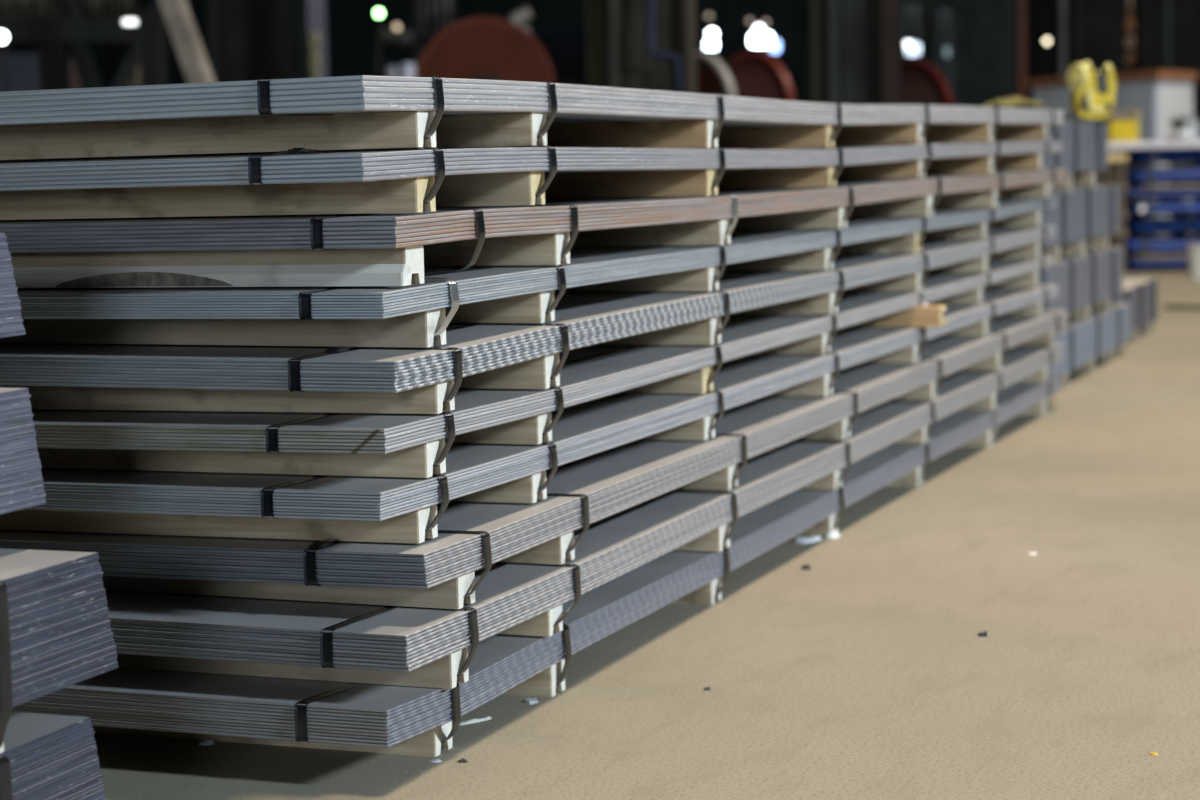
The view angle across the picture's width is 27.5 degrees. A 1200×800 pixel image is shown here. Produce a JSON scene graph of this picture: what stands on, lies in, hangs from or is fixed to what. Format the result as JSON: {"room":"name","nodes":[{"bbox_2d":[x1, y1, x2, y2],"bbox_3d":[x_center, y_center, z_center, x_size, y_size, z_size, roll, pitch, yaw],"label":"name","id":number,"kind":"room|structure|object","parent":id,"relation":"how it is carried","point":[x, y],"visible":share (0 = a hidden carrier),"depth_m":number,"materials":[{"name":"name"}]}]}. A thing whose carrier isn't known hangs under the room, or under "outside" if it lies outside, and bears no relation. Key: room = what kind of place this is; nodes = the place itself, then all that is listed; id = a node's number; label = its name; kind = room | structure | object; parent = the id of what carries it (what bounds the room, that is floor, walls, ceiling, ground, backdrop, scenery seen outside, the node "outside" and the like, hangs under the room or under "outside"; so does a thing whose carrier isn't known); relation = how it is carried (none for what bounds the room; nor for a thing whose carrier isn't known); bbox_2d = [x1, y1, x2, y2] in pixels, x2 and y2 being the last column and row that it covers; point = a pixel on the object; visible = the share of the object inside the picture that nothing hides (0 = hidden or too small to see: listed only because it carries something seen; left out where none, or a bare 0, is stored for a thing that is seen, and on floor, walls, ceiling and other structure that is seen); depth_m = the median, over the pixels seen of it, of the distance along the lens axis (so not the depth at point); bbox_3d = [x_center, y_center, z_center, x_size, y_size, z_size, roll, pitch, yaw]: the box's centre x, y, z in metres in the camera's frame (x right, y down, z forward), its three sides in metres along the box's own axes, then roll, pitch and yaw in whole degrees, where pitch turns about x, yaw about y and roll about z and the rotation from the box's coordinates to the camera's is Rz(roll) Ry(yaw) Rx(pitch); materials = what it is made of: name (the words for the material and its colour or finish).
{"room":"metal workshop","nodes":[
{"label":"metal workshop","id":0,"kind":"room"},
{"bbox_2d":[5,0,1073,108],"bbox_3d":[4.891,-6.037,34.699,34.000,7.000,0.280,1,6,21],"label":"wall","id":1,"kind":"structure","parent":0,"point":[351,25],"depth_m":36.84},
{"bbox_2d":[93,233,1199,799],"bbox_3d":[-2.439,-0.402,15.337,34.000,0.100,44.000,1,6,21],"label":"floor","id":2,"kind":"structure","parent":0,"point":[866,672],"depth_m":4.84,"materials":[{"name":"beige concrete"}]},
{"bbox_2d":[0,31,7,91],"bbox_3d":[-3.795,-1.412,15.732,0.080,1.889,0.115,-1,6,0],"label":"work lamp","id":3,"kind":"object","parent":2,"relation":"on","point":[3,36],"visible":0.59,"depth_m":15.66,"materials":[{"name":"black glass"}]},
{"bbox_2d":[0,0,59,53],"bbox_3d":[-5.558,-2.652,24.157,0.643,2.775,0.104,-1,6,0],"label":"rack","id":4,"kind":"object","parent":2,"relation":"on","point":[10,13],"visible":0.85,"depth_m":24.03,"materials":[{"name":"black metal"}]},
{"bbox_2d":[0,53,72,162],"bbox_3d":[-4.960,-1.909,20.671,0.816,1.955,1.245,-1,6,0],"label":"tall cabinet","id":5,"kind":"object","parent":2,"relation":"on","point":[22,68],"visible":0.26,"depth_m":20.01,"materials":[{"name":"grey metal"}]},
{"bbox_2d":[0,712,104,799],"bbox_3d":[-1.822,0.670,2.646,1.529,0.236,2.377,1,6,21],"label":"pack","id":6,"kind":"object","parent":2,"relation":"on","point":[44,756],"visible":1,"depth_m":3.39,"materials":[{"name":"metal"}]},
{"bbox_2d":[0,548,117,752],"bbox_3d":[-1.811,0.434,2.630,1.518,0.234,2.402,1,6,21],"label":"pack","id":7,"kind":"object","parent":6,"relation":"on","point":[55,632],"visible":1,"depth_m":3.35,"materials":[{"name":"metal"}]},
{"bbox_2d":[0,388,45,514],"bbox_3d":[-1.919,0.201,2.644,1.523,0.229,2.401,1,6,21],"label":"pack","id":8,"kind":"object","parent":7,"relation":"on","point":[21,480],"visible":1,"depth_m":3.45,"materials":[{"name":"metal"}]},
{"bbox_2d":[0,233,25,337],"bbox_3d":[-1.981,-0.027,2.685,1.528,0.217,2.478,1,6,21],"label":"pack","id":9,"kind":"object","parent":8,"relation":"on","point":[11,323],"visible":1,"depth_m":3.55,"materials":[{"name":"metal"}]},
{"bbox_2d":[69,58,80,87],"bbox_3d":[-4.801,-2.160,22.848,0.165,2.021,0.500,-1,6,0],"label":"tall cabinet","id":10,"kind":"object","parent":2,"relation":"on","point":[75,81],"visible":0.02,"depth_m":22.52,"materials":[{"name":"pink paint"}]},
{"bbox_2d":[0,0,167,160],"bbox_3d":[-3.730,-1.675,16.561,1.669,2.251,0.232,-1,6,0],"label":"frame","id":11,"kind":"object","parent":2,"relation":"on","point":[53,35],"visible":0.36,"depth_m":16.45,"materials":[{"name":"black paint"}]},
{"bbox_2d":[81,0,136,16],"bbox_3d":[-4.794,-2.661,24.154,0.527,2.760,0.103,-1,6,0],"label":"rack","id":12,"kind":"object","parent":2,"relation":"on","point":[131,6],"visible":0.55,"depth_m":24.00,"materials":[{"name":"black metal"}]},
{"bbox_2d":[123,19,138,85],"bbox_3d":[-2.973,-1.461,15.736,0.093,1.950,0.115,-1,6,0],"label":"work lamp","id":13,"kind":"object","parent":2,"relation":"on","point":[127,22],"visible":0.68,"depth_m":15.66,"materials":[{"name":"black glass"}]},
{"bbox_2d":[129,62,139,85],"bbox_3d":[-3.682,-1.806,19.840,0.112,1.860,0.500,-1,6,0],"label":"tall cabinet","id":14,"kind":"object","parent":2,"relation":"on","point":[138,66],"visible":0.03,"depth_m":19.51,"materials":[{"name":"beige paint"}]},
{"bbox_2d":[159,0,214,82],"bbox_3d":[-2.427,-1.911,15.000,1.151,3.009,0.120,0,6,16],"label":"beam","id":15,"kind":"structure","parent":2,"relation":"on","point":[178,17],"depth_m":14.95,"materials":[{"name":"metal"}]},
{"bbox_2d":[198,739,215,745],"bbox_3d":[-0.688,0.598,4.289,0.029,0.008,0.022,-1,6,-1],"label":"chip","id":16,"kind":"object","parent":2,"relation":"on","point":[205,742],"visible":1,"depth_m":4.28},
{"bbox_2d":[208,0,306,81],"bbox_3d":[-2.920,-2.511,21.015,0.816,3.000,0.070,-1,6,0],"label":"pillar","id":17,"kind":"structure","parent":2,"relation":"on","point":[249,39],"depth_m":20.94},
{"bbox_2d":[307,0,327,77],"bbox_3d":[-2.318,-3.668,19.888,0.222,5.500,0.222,-1,6,0],"label":"steel column","id":18,"kind":"structure","parent":2,"relation":"on","point":[316,9],"depth_m":19.89,"materials":[{"name":"grey metal"}]},
{"bbox_2d":[309,31,319,77],"bbox_3d":[-2.300,-2.729,19.778,0.072,0.492,0.072,-4,6,-24],"label":"chain","id":19,"kind":"object","parent":18,"relation":"hanging from","point":[314,45],"visible":0.77,"depth_m":19.76,"materials":[{"name":"grey metal"}]},
{"bbox_2d":[376,10,381,75],"bbox_3d":[-2.319,-2.841,26.168,0.080,2.619,0.115,-1,6,0],"label":"work lamp","id":20,"kind":"object","parent":2,"relation":"on","point":[378,12],"visible":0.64,"depth_m":26.07,"materials":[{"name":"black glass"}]},
{"bbox_2d":[386,66,397,76],"bbox_3d":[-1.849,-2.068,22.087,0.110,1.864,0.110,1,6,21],"label":"drum","id":21,"kind":"object","parent":2,"relation":"on","point":[390,70],"visible":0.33,"depth_m":21.96,"materials":[{"name":"paint"}]},
{"bbox_2d":[376,26,412,75],"bbox_3d":[-2.238,-2.879,27.112,0.406,2.506,0.180,-1,6,1],"label":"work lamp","id":22,"kind":"object","parent":2,"relation":"on","point":[388,34],"visible":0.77,"depth_m":26.93,"materials":[{"name":"black metal"}]},
{"bbox_2d":[394,24,399,76],"bbox_3d":[-2.171,-2.831,26.662,0.080,2.496,0.115,-1,6,0],"label":"work lamp","id":23,"kind":"object","parent":2,"relation":"on","point":[396,26],"visible":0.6,"depth_m":26.57,"materials":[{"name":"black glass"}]},
{"bbox_2d":[400,63,415,76],"bbox_3d":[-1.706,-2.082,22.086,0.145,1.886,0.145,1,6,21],"label":"drum","id":24,"kind":"object","parent":2,"relation":"on","point":[407,69],"visible":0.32,"depth_m":21.94,"materials":[{"name":"paint"}]},
{"bbox_2d":[415,0,454,66],"bbox_3d":[-1.860,-3.237,28.149,0.450,2.998,0.114,-1,6,0],"label":"rack","id":25,"kind":"object","parent":2,"relation":"on","point":[450,4],"visible":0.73,"depth_m":28.01,"materials":[{"name":"black metal"}]},
{"bbox_2d":[429,759,441,762],"bbox_3d":[-0.276,0.608,4.131,0.021,0.002,0.018,-6,8,-42],"label":"chip","id":26,"kind":"object","parent":2,"relation":"on","point":[434,760],"visible":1,"depth_m":4.13,"materials":[{"name":"white"}]},
{"bbox_2d":[458,758,467,762],"bbox_3d":[-0.230,0.606,4.121,0.014,0.006,0.014,-6,8,-42],"label":"chip","id":27,"kind":"object","parent":2,"relation":"on","point":[462,760],"visible":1,"depth_m":4.12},
{"bbox_2d":[459,716,491,724],"bbox_3d":[-0.224,0.577,4.417,0.076,0.005,0.013,-6,7,-40],"label":"chip","id":28,"kind":"object","parent":2,"relation":"on","point":[488,717],"visible":0.97,"depth_m":4.41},
{"bbox_2d":[416,17,554,82],"bbox_3d":[-0.747,-1.524,16.050,0.901,1.921,0.730,-2,6,-4],"label":"cable reel","id":29,"kind":"object","parent":2,"relation":"on","point":[483,48],"visible":0.4,"depth_m":15.73,"materials":[{"name":"red paint"}]},
{"bbox_2d":[508,6,532,25],"bbox_3d":[-0.817,-2.872,26.118,0.259,2.627,0.141,-1,6,-3],"label":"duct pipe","id":30,"kind":"object","parent":2,"relation":"on","point":[522,15],"visible":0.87,"depth_m":25.94,"materials":[{"name":"grey metal"}]},
{"bbox_2d":[519,23,531,33],"bbox_3d":[-0.793,-2.812,26.312,0.180,2.470,0.121,-1,6,5],"label":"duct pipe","id":31,"kind":"object","parent":2,"relation":"on","point":[522,25],"visible":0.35,"depth_m":26.15,"materials":[{"name":"grey metal"}]},
{"bbox_2d":[523,698,537,703],"bbox_3d":[-0.128,0.560,4.566,0.027,0.006,0.032,-3,6,-17],"label":"chip","id":32,"kind":"object","parent":2,"relation":"on","point":[528,700],"visible":1,"depth_m":4.56,"materials":[{"name":"grey stone"}]},
{"bbox_2d":[11,375,1060,756],"bbox_3d":[0.031,0.248,6.990,1.524,0.145,6.072,1,6,21],"label":"pack","id":33,"kind":"object","parent":2,"relation":"on","point":[334,715],"visible":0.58,"depth_m":4.31,"materials":[{"name":"grey metal"}]},
{"bbox_2d":[105,343,1063,688],"bbox_3d":[0.051,0.122,6.972,1.520,0.143,6.072,1,6,21],"label":"pack","id":34,"kind":"object","parent":33,"relation":"on","point":[278,638],"visible":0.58,"depth_m":4.30,"materials":[{"name":"grey metal"}]},
{"bbox_2d":[0,310,1066,608],"bbox_3d":[0.076,-0.006,7.039,1.518,0.136,6.079,1,6,21],"label":"pack","id":35,"kind":"object","parent":34,"relation":"on","point":[438,572],"visible":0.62,"depth_m":4.42,"materials":[{"name":"metal"}]},
{"bbox_2d":[0,285,1058,543],"bbox_3d":[0.020,-0.106,6.950,1.516,0.122,6.071,1,6,21],"label":"pack","id":36,"kind":"object","parent":35,"relation":"on","point":[181,503],"visible":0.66,"depth_m":4.28,"materials":[{"name":"silver metal"}]},
{"bbox_2d":[31,256,1053,477],"bbox_3d":[0.047,-0.213,6.925,1.608,0.114,6.077,1,6,21],"label":"pack","id":37,"kind":"object","parent":36,"relation":"on","point":[297,443],"visible":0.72,"depth_m":4.25,"materials":[{"name":"grey metal"}]},
{"bbox_2d":[0,225,1055,413],"bbox_3d":[0.025,-0.325,6.939,1.541,0.139,6.081,1,6,21],"label":"pack","id":38,"kind":"object","parent":37,"relation":"on","point":[66,376],"visible":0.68,"depth_m":4.26,"materials":[{"name":"grey metal"}]},
{"bbox_2d":[0,197,1057,347],"bbox_3d":[0.018,-0.440,6.944,1.515,0.123,6.070,1,6,21],"label":"pack","id":39,"kind":"object","parent":38,"relation":"on","point":[413,315],"visible":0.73,"depth_m":4.29,"materials":[{"name":"grey metal"}]},
{"bbox_2d":[0,169,1066,287],"bbox_3d":[0.048,-0.548,6.962,1.527,0.127,6.074,1,6,21],"label":"pack","id":40,"kind":"object","parent":39,"relation":"on","point":[364,249],"visible":0.83,"depth_m":4.18,"materials":[{"name":"grey metal"}]},
{"bbox_2d":[0,140,1062,219],"bbox_3d":[0.006,-0.642,6.825,1.522,0.124,6.072,1,6,21],"label":"pack","id":41,"kind":"object","parent":40,"relation":"on","point":[289,182],"visible":0.99,"depth_m":4.20,"materials":[{"name":"grey metal"}]},
{"bbox_2d":[0,75,1064,160],"bbox_3d":[0.013,-0.754,6.865,1.541,0.143,6.080,1,6,21],"label":"pack","id":42,"kind":"object","parent":41,"relation":"on","point":[360,112],"visible":0.97,"depth_m":4.25,"materials":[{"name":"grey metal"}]},
{"bbox_2d":[982,96,1044,106],"bbox_3d":[1.528,-1.103,9.070,0.188,0.042,0.343,1,6,21],"label":"rag","id":43,"kind":"object","parent":42,"relation":"on","point":[1012,101],"visible":0.99,"depth_m":8.97,"materials":[{"name":"yellow fabric"}]},
{"bbox_2d":[532,30,610,86],"bbox_3d":[-0.309,-1.713,17.852,0.872,1.926,0.630,-3,6,-20],"label":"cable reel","id":44,"kind":"object","parent":2,"relation":"on","point":[566,50],"visible":0.21,"depth_m":17.60,"materials":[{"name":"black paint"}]},
{"bbox_2d":[586,0,607,86],"bbox_3d":[-0.041,-3.409,16.774,0.207,5.500,0.186,-1,6,0],"label":"steel column","id":45,"kind":"structure","parent":2,"relation":"on","point":[596,16],"depth_m":16.80,"materials":[{"name":"black metal"}]},
{"bbox_2d":[609,0,686,92],"bbox_3d":[0.336,-2.242,16.586,0.525,3.200,0.070,-1,6,0],"label":"wall screen","id":46,"kind":"object","parent":2,"relation":"on","point":[633,66],"visible":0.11,"depth_m":16.55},
{"bbox_2d":[685,0,696,92],"bbox_3d":[0.589,-3.372,16.272,0.107,5.500,0.107,-1,6,0],"label":"steel column","id":47,"kind":"structure","parent":2,"relation":"on","point":[690,5],"depth_m":16.34,"materials":[{"name":"metal"}]},
{"bbox_2d":[649,0,681,91],"bbox_3d":[0.444,-1.832,16.252,0.230,2.425,0.117,1,6,21],"label":"pipe","id":48,"kind":"object","parent":47,"relation":"attached to","point":[674,56],"visible":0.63,"depth_m":16.18,"materials":[{"name":"metal"}]},
{"bbox_2d":[706,14,711,52],"bbox_3d":[1.318,-3.243,29.171,0.080,2.676,0.115,-1,6,0],"label":"work lamp","id":49,"kind":"object","parent":2,"relation":"on","point":[708,16],"visible":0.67,"depth_m":29.06,"materials":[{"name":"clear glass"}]},
{"bbox_2d":[704,29,716,54],"bbox_3d":[1.290,-3.025,28.157,0.143,2.443,0.115,-1,6,0],"label":"work lamp","id":50,"kind":"object","parent":2,"relation":"on","point":[711,34],"visible":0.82,"depth_m":28.00,"materials":[{"name":"white glass"}]},
{"bbox_2d":[696,51,794,100],"bbox_3d":[0.920,-1.677,18.043,0.840,1.764,0.882,-6,7,-38],"label":"cable reel","id":51,"kind":"object","parent":2,"relation":"on","point":[747,74],"visible":0.31,"depth_m":17.77,"materials":[{"name":"red paint"}]},
{"bbox_2d":[747,19,752,51],"bbox_3d":[1.802,-3.218,29.168,0.080,2.607,0.115,-1,6,0],"label":"work lamp","id":52,"kind":"object","parent":2,"relation":"on","point":[749,21],"visible":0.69,"depth_m":29.06,"materials":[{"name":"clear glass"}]},
{"bbox_2d":[749,25,779,52],"bbox_3d":[1.930,-3.104,28.543,0.348,2.498,0.127,-1,6,0],"label":"work lamp","id":53,"kind":"object","parent":2,"relation":"on","point":[758,39],"visible":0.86,"depth_m":28.39,"materials":[{"name":"white glass"}]},
{"bbox_2d":[763,20,768,53],"bbox_3d":[1.991,-3.214,29.167,0.080,2.591,0.115,-1,6,0],"label":"work lamp","id":54,"kind":"object","parent":2,"relation":"on","point":[765,22],"visible":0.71,"depth_m":29.06,"materials":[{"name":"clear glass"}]},
{"bbox_2d":[801,564,810,569],"bbox_3d":[0.503,0.406,5.967,0.023,0.010,0.025,1,6,21],"label":"chip","id":55,"kind":"object","parent":2,"relation":"on","point":[804,567],"visible":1,"depth_m":5.96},
{"bbox_2d":[793,536,821,542],"bbox_3d":[0.538,0.362,6.396,0.054,0.012,0.079,3,7,38],"label":"chip","id":56,"kind":"object","parent":2,"relation":"on","point":[812,538],"visible":1,"depth_m":6.38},
{"bbox_2d":[810,0,828,102],"bbox_3d":[1.535,-3.491,17.273,0.170,5.500,0.154,-1,6,0],"label":"steel column","id":57,"kind":"structure","parent":2,"relation":"on","point":[818,9],"depth_m":17.32,"materials":[{"name":"metal"}]},
{"bbox_2d":[826,530,839,537],"bbox_3d":[0.608,0.352,6.454,0.041,0.018,0.046,-4,6,-28],"label":"chip","id":58,"kind":"object","parent":2,"relation":"on","point":[834,534],"visible":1,"depth_m":6.44,"materials":[{"name":"white"}]},
{"bbox_2d":[828,0,879,104],"bbox_3d":[1.785,-2.431,17.175,0.361,3.400,0.070,-1,6,0],"label":"wall screen","id":59,"kind":"object","parent":2,"relation":"on","point":[853,25],"visible":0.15,"depth_m":17.15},
{"bbox_2d":[879,0,899,104],"bbox_3d":[1.985,-3.461,16.871,0.187,5.500,0.169,-1,6,0],"label":"steel column","id":60,"kind":"structure","parent":2,"relation":"on","point":[889,16],"depth_m":16.91,"materials":[{"name":"brown metal"}]},
{"bbox_2d":[902,4,920,60],"bbox_3d":[3.381,-2.982,26.551,0.195,2.587,0.100,-1,6,0],"label":"rack","id":61,"kind":"object","parent":2,"relation":"on","point":[905,9],"visible":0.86,"depth_m":26.44,"materials":[{"name":"grey metal"}]},
{"bbox_2d":[905,41,919,59],"bbox_3d":[3.339,-2.733,26.137,0.162,2.174,0.123,-1,6,0],"label":"work lamp","id":62,"kind":"object","parent":2,"relation":"on","point":[911,49],"visible":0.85,"depth_m":25.99,"materials":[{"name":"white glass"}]},
{"bbox_2d":[900,60,953,105],"bbox_3d":[2.327,-1.900,20.040,0.880,1.756,0.947,-6,7,-38],"label":"cable reel","id":63,"kind":"object","parent":2,"relation":"on","point":[920,82],"visible":0.12,"depth_m":19.85,"materials":[{"name":"red paint"}]},
{"bbox_2d":[936,8,952,98],"bbox_3d":[3.742,-2.965,26.551,0.162,2.536,0.096,-1,6,0],"label":"rack","id":64,"kind":"object","parent":2,"relation":"on","point":[940,13],"visible":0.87,"depth_m":26.45,"materials":[{"name":"grey metal"}]},
{"bbox_2d":[943,47,949,84],"bbox_3d":[3.703,-2.706,26.140,0.080,2.104,0.115,-1,6,0],"label":"work lamp","id":65,"kind":"object","parent":2,"relation":"on","point":[946,49],"visible":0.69,"depth_m":26.05,"materials":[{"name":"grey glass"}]},
{"bbox_2d":[900,0,1014,107],"bbox_3d":[3.947,-3.348,27.007,1.244,3.200,0.070,-1,6,0],"label":"wall screen","id":66,"kind":"object","parent":2,"relation":"on","point":[983,31],"visible":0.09,"depth_m":26.93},
{"bbox_2d":[978,631,987,636],"bbox_3d":[0.796,0.486,5.099,0.021,0.010,0.019,1,6,21],"label":"chip","id":67,"kind":"object","parent":2,"relation":"on","point":[983,634],"visible":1,"depth_m":5.09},
{"bbox_2d":[1017,0,1026,107],"bbox_3d":[3.418,-3.788,19.876,0.105,5.500,0.105,-1,6,0],"label":"steel column","id":68,"kind":"structure","parent":2,"relation":"on","point":[1021,4],"depth_m":19.94,"materials":[{"name":"metal"}]},
{"bbox_2d":[1044,38,1049,77],"bbox_3d":[4.985,-2.913,27.349,0.080,2.224,0.115,-1,6,0],"label":"work lamp","id":69,"kind":"object","parent":2,"relation":"on","point":[1046,41],"visible":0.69,"depth_m":27.27,"materials":[{"name":"clear glass"}]},
{"bbox_2d":[1059,0,1066,76],"bbox_3d":[5.269,-4.619,27.894,0.160,5.500,0.160,-1,6,0],"label":"steel column","id":70,"kind":"structure","parent":2,"relation":"on","point":[1062,3],"depth_m":27.91,"materials":[{"name":"metal"}]},
{"bbox_2d":[1048,303,1130,385],"bbox_3d":[1.512,-0.255,11.249,1.508,0.245,2.280,1,6,21],"label":"pack","id":71,"kind":"object","parent":2,"relation":"on","point":[1097,337],"visible":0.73,"depth_m":11.05,"materials":[{"name":"metal"}]},
{"bbox_2d":[1039,246,1122,327],"bbox_3d":[1.463,-0.508,11.107,1.508,0.288,2.030,1,6,21],"label":"pack","id":72,"kind":"object","parent":71,"relation":"on","point":[1088,282],"visible":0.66,"depth_m":10.83,"materials":[{"name":"metal"}]},
{"bbox_2d":[1040,185,1119,261],"bbox_3d":[1.430,-0.792,11.008,1.508,0.295,2.000,1,6,21],"label":"pack","id":73,"kind":"object","parent":72,"relation":"on","point":[1084,218],"visible":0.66,"depth_m":10.77,"materials":[{"name":"metal"}]},
{"bbox_2d":[864,120,1107,191],"bbox_3d":[1.344,-1.063,10.765,1.508,0.294,1.700,1,6,21],"label":"pack","id":74,"kind":"object","parent":73,"relation":"on","point":[1084,153],"visible":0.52,"depth_m":10.59,"materials":[{"name":"metal"}]},
{"bbox_2d":[1063,61,1115,120],"bbox_3d":[2.207,-1.393,11.062,0.216,0.271,0.211,-1,6,0],"label":"clamp","id":75,"kind":"object","parent":74,"relation":"on","point":[1093,95],"visible":0.98,"depth_m":10.99,"materials":[{"name":"metal"}]},
{"bbox_2d":[1028,70,1197,235],"bbox_3d":[5.147,-2.399,24.680,0.883,1.720,2.866,-3,6,-22],"label":"storage cabinet","id":76,"kind":"object","parent":2,"relation":"on","point":[1160,96],"visible":0.21,"depth_m":23.57,"materials":[{"name":"grey metal"}]},
{"bbox_2d":[1099,154,1127,273],"bbox_3d":[4.074,-1.478,19.486,0.200,0.952,0.300,-1,6,0],"label":"rack","id":77,"kind":"object","parent":2,"relation":"on","point":[1115,174],"visible":0.44,"depth_m":19.38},
{"bbox_2d":[1111,278,1157,346],"bbox_3d":[2.122,-0.472,13.101,1.508,0.288,1.460,1,6,21],"label":"pack","id":78,"kind":"object","parent":2,"relation":"on","point":[1142,293],"visible":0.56,"depth_m":12.99,"materials":[{"name":"metal"}]},
{"bbox_2d":[1074,0,1199,215],"bbox_3d":[6.592,-3.999,28.967,1.963,4.000,0.071,-1,6,0],"label":"wall screen","id":79,"kind":"object","parent":2,"relation":"on","point":[1101,33],"visible":0.16,"depth_m":28.92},
{"bbox_2d":[1125,254,1188,272],"bbox_3d":[4.981,-1.127,19.994,1.550,0.118,0.811,-1,6,0],"label":"bundle","id":80,"kind":"object","parent":2,"relation":"on","point":[1136,265],"visible":0.62,"depth_m":19.61,"materials":[{"name":"paint"}]},
{"bbox_2d":[1125,235,1199,257],"bbox_3d":[4.962,-1.266,19.977,1.550,0.159,0.818,-1,6,0],"label":"bundle","id":81,"kind":"object","parent":80,"relation":"on","point":[1173,246],"visible":0.73,"depth_m":19.60,"materials":[{"name":"paint"}]},
{"bbox_2d":[1125,216,1199,237],"bbox_3d":[4.991,-1.420,19.963,1.550,0.149,0.809,-1,6,0],"label":"bundle","id":82,"kind":"object","parent":81,"relation":"on","point":[1176,226],"visible":0.82,"depth_m":19.60,"materials":[{"name":"paint"}]},
{"bbox_2d":[1125,201,1199,218],"bbox_3d":[5.012,-1.558,19.941,1.550,0.127,0.825,-1,6,0],"label":"bundle","id":83,"kind":"object","parent":82,"relation":"on","point":[1175,209],"visible":0.81,"depth_m":19.59,"materials":[{"name":"paint"}]},
{"bbox_2d":[1125,187,1199,202],"bbox_3d":[4.930,-1.680,19.942,1.550,0.118,0.809,-1,6,0],"label":"bundle","id":84,"kind":"object","parent":83,"relation":"on","point":[1162,194],"visible":0.75,"depth_m":19.56,"materials":[{"name":"paint"}]},
{"bbox_2d":[1125,166,1199,187],"bbox_3d":[5.014,-1.824,19.922,1.550,0.167,0.818,-1,6,0],"label":"bundle","id":85,"kind":"object","parent":84,"relation":"on","point":[1176,177],"visible":0.94,"depth_m":19.54,"materials":[{"name":"paint"}]},
{"bbox_2d":[1117,148,1199,166],"bbox_3d":[5.011,-1.982,19.907,1.550,0.151,0.818,-1,6,0],"label":"bundle","id":86,"kind":"object","parent":85,"relation":"on","point":[1154,156],"visible":0.94,"depth_m":19.54,"materials":[{"name":"paint"}]},
{"bbox_2d":[1107,140,1199,148],"bbox_3d":[4.876,-2.087,19.949,1.750,0.055,0.950,-1,6,0],"label":"board","id":87,"kind":"object","parent":86,"relation":"on","point":[1188,143],"visible":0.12,"depth_m":19.48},
{"bbox_2d":[1092,109,1138,141],"bbox_3d":[4.147,-2.205,19.717,0.264,0.256,0.290,-3,6,-20],"label":"box","id":88,"kind":"object","parent":87,"relation":"on","point":[1122,125],"visible":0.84,"depth_m":19.59,"materials":[{"name":"paint"}]},
{"bbox_2d":[1166,108,1199,140],"bbox_3d":[4.664,-2.200,19.533,0.288,0.262,0.144,-1,6,0],"label":"metal fitting","id":89,"kind":"object","parent":87,"relation":"on","point":[1191,130],"visible":1,"depth_m":19.50,"materials":[{"name":"metal"}]},
{"bbox_2d":[1165,0,1170,70],"bbox_3d":[6.468,-4.644,27.891,0.114,5.500,0.114,-1,6,0],"label":"steel column","id":90,"kind":"structure","parent":2,"relation":"on","point":[1168,2],"depth_m":27.92,"materials":[{"name":"metal"}]},
{"bbox_2d":[1164,305,1199,309],"bbox_3d":[3.696,-0.567,15.073,0.455,0.024,0.070,3,7,37],"label":"bar","id":91,"kind":"object","parent":2,"relation":"on","point":[1174,307],"visible":1,"depth_m":15.12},
{"bbox_2d":[1186,245,1199,279],"bbox_3d":[4.532,-1.044,18.534,0.192,0.257,0.191,1,6,21],"label":"bucket","id":92,"kind":"object","parent":2,"relation":"on","point":[1193,250],"visible":1,"depth_m":18.48,"materials":[{"name":"plastic"}]},
{"bbox_2d":[1126,0,1133,63],"bbox_3d":[4.963,-3.770,22.941,0.062,1.235,0.062,-4,6,-24],"label":"hanging chain","id":93,"kind":"object","parent":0,"point":[1129,21],"visible":1,"depth_m":22.96,"materials":[{"name":"black metal"}]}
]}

